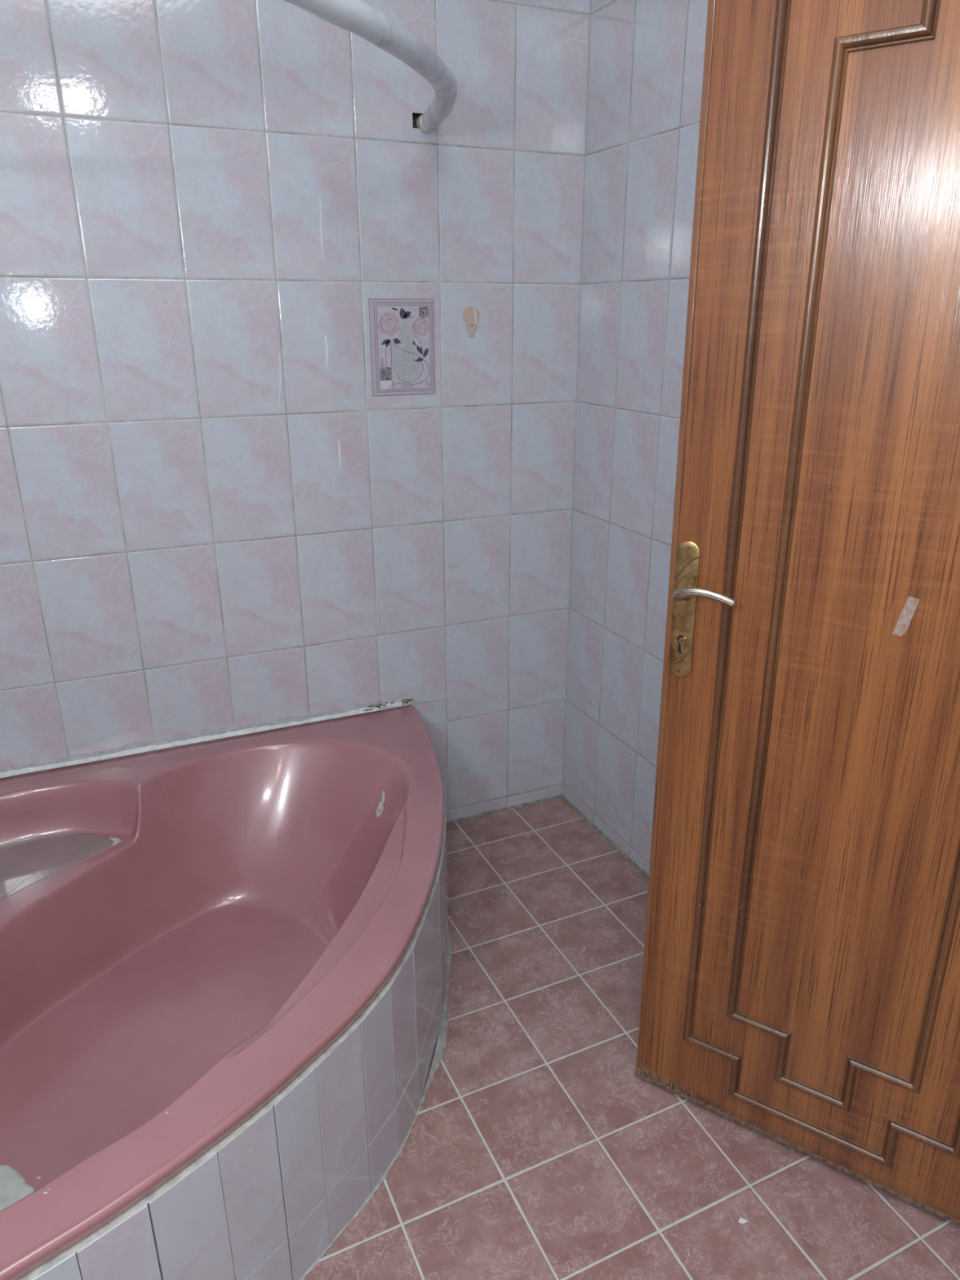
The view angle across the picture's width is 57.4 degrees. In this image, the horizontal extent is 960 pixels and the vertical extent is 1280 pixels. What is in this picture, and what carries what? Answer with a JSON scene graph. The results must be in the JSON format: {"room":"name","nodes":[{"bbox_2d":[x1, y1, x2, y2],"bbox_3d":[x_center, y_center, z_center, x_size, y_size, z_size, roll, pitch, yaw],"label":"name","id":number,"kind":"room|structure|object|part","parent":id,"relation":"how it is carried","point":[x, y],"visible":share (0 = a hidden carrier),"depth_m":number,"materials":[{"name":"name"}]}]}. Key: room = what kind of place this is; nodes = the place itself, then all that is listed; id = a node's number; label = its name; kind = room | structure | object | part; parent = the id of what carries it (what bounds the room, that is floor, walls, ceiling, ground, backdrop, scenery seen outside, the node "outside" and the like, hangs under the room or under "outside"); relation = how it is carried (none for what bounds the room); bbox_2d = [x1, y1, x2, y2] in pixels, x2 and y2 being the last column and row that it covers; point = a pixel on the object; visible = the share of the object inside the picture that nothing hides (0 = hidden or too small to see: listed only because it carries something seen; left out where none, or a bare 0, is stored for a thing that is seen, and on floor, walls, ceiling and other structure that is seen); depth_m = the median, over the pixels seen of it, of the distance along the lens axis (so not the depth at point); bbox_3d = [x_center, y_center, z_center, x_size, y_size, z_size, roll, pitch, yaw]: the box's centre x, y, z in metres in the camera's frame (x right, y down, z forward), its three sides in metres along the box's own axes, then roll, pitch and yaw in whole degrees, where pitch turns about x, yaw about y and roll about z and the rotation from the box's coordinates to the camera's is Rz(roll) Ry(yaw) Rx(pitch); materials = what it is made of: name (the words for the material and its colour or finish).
{"room":"bathroom","nodes":[
{"label":"bathroom","id":0,"kind":"room"},
{"bbox_2d":[0,0,590,821],"bbox_3d":[-0.667,-0.586,2.014,2.020,2.620,0.031,-9,22,-22],"label":"wall","id":1,"kind":"structure","parent":0,"point":[212,517],"depth_m":2.08,"materials":[{"name":"tile"}]},
{"bbox_2d":[283,0,457,133],"bbox_3d":[-0.457,-0.858,1.134,0.387,0.047,2.036,11,23,27],"label":"shower curtain rod","id":2,"kind":"object","parent":1,"relation":"attached to","point":[357,17],"visible":1,"depth_m":1.37,"materials":[{"name":"plastic"}]},
{"bbox_2d":[368,298,435,395],"bbox_3d":[-0.190,-0.723,2.168,0.166,0.226,0.002,-9,22,-22],"label":"decorative tile","id":3,"kind":"structure","parent":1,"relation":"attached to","point":[402,331],"depth_m":2.17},
{"bbox_3d":[-0.185,-0.715,2.172,0.128,0.180,0.001,-9,22,-22],"label":"stem","id":4,"kind":"part","parent":3,"relation":"part of","materials":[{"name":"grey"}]},
{"bbox_2d":[462,306,479,336],"bbox_3d":[-0.022,-0.805,2.216,0.046,0.073,0.004,-9,22,-22],"label":"hook","id":5,"kind":"object","parent":1,"relation":"attached to","point":[471,314],"visible":1,"depth_m":2.21,"materials":[{"name":"beige plastic"}]},
{"bbox_2d":[303,796,959,1279],"bbox_3d":[0.548,1.041,1.394,3.320,0.001,3.050,-9,22,-22],"label":"floor","id":6,"kind":"structure","parent":0,"point":[535,1148],"depth_m":1.64,"materials":[{"name":"pink tile"}]},
{"bbox_2d":[19,796,448,1279],"bbox_3d":[-0.399,0.758,1.600,0.486,0.389,2.091,8,22,22],"label":"bath panel","id":7,"kind":"object","parent":6,"relation":"on","point":[268,1200],"visible":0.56,"depth_m":1.36,"materials":[{"name":"tile"}]},
{"bbox_2d":[0,703,444,1279],"bbox_3d":[-0.592,0.689,1.671,1.500,0.370,1.432,-9,22,-22],"label":"bathtub","id":8,"kind":"object","parent":7,"relation":"on","point":[185,931],"visible":0.98,"depth_m":1.94,"materials":[{"name":"pink plastic"}]},
{"bbox_2d":[0,697,413,777],"bbox_3d":[-0.886,0.274,2.208,1.522,0.033,0.011,-9,22,-22],"label":"sealant","id":9,"kind":"structure","parent":8,"relation":"on","point":[46,763],"depth_m":2.28,"materials":[{"name":"grey"}]},
{"bbox_2d":[299,920,451,1279],"bbox_3d":[-0.379,0.932,1.668,0.459,0.015,2.082,8,22,21],"label":"joint","id":10,"kind":"object","parent":6,"relation":"on","point":[442,1039],"visible":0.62,"depth_m":1.81,"materials":[{"name":"grey tile"}]},
{"bbox_2d":[445,794,561,824],"bbox_3d":[0.029,0.539,2.735,0.520,0.006,0.010,-9,22,-22],"label":"joint","id":11,"kind":"object","parent":6,"relation":"on","point":[557,796],"visible":0.8,"depth_m":2.75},
{"bbox_2d":[561,794,648,879],"bbox_3d":[0.583,0.746,2.175,0.010,0.008,1.550,-9,22,-23],"label":"joint","id":12,"kind":"object","parent":6,"relation":"on","point":[580,813],"visible":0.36,"depth_m":2.60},
{"bbox_2d":[737,1217,748,1223],"bbox_3d":[0.452,0.998,1.506,0.017,0.003,0.009,4,21,11],"label":"flake","id":13,"kind":"object","parent":6,"relation":"on","point":[741,1220],"visible":1,"depth_m":1.50,"materials":[{"name":"white"}]},
{"bbox_2d":[562,0,708,875],"bbox_3d":[0.898,-0.240,1.081,0.001,2.620,3.050,-9,22,-23],"label":"wall","id":14,"kind":"structure","parent":0,"point":[646,57],"depth_m":2.18,"materials":[{"name":"tile"}]},
{"bbox_2d":[635,0,959,1225],"bbox_3d":[0.583,0.010,1.264,0.706,2.014,0.099,12,24,31],"label":"door","id":15,"kind":"structure","parent":14,"relation":"in","point":[801,981],"depth_m":1.31,"materials":[{"name":"orange wood"}]},
{"bbox_3d":[0.331,-0.048,1.424,0.039,0.232,0.004,12,24,31],"label":"lock plate","id":16,"kind":"part","parent":15,"relation":"part of","materials":[{"name":"gold metal"}]},
{"bbox_3d":[0.352,-0.068,1.365,0.100,0.036,0.055,12,24,31],"label":"lever handle","id":17,"kind":"part","parent":15,"relation":"part of","materials":[{"name":"silver metal"}]},
{"bbox_3d":[0.583,0.002,1.268,0.325,1.729,0.009,12,24,31],"label":"moulding","id":18,"kind":"part","parent":15,"relation":"part of","materials":[{"name":"brown wood"}]}
]}

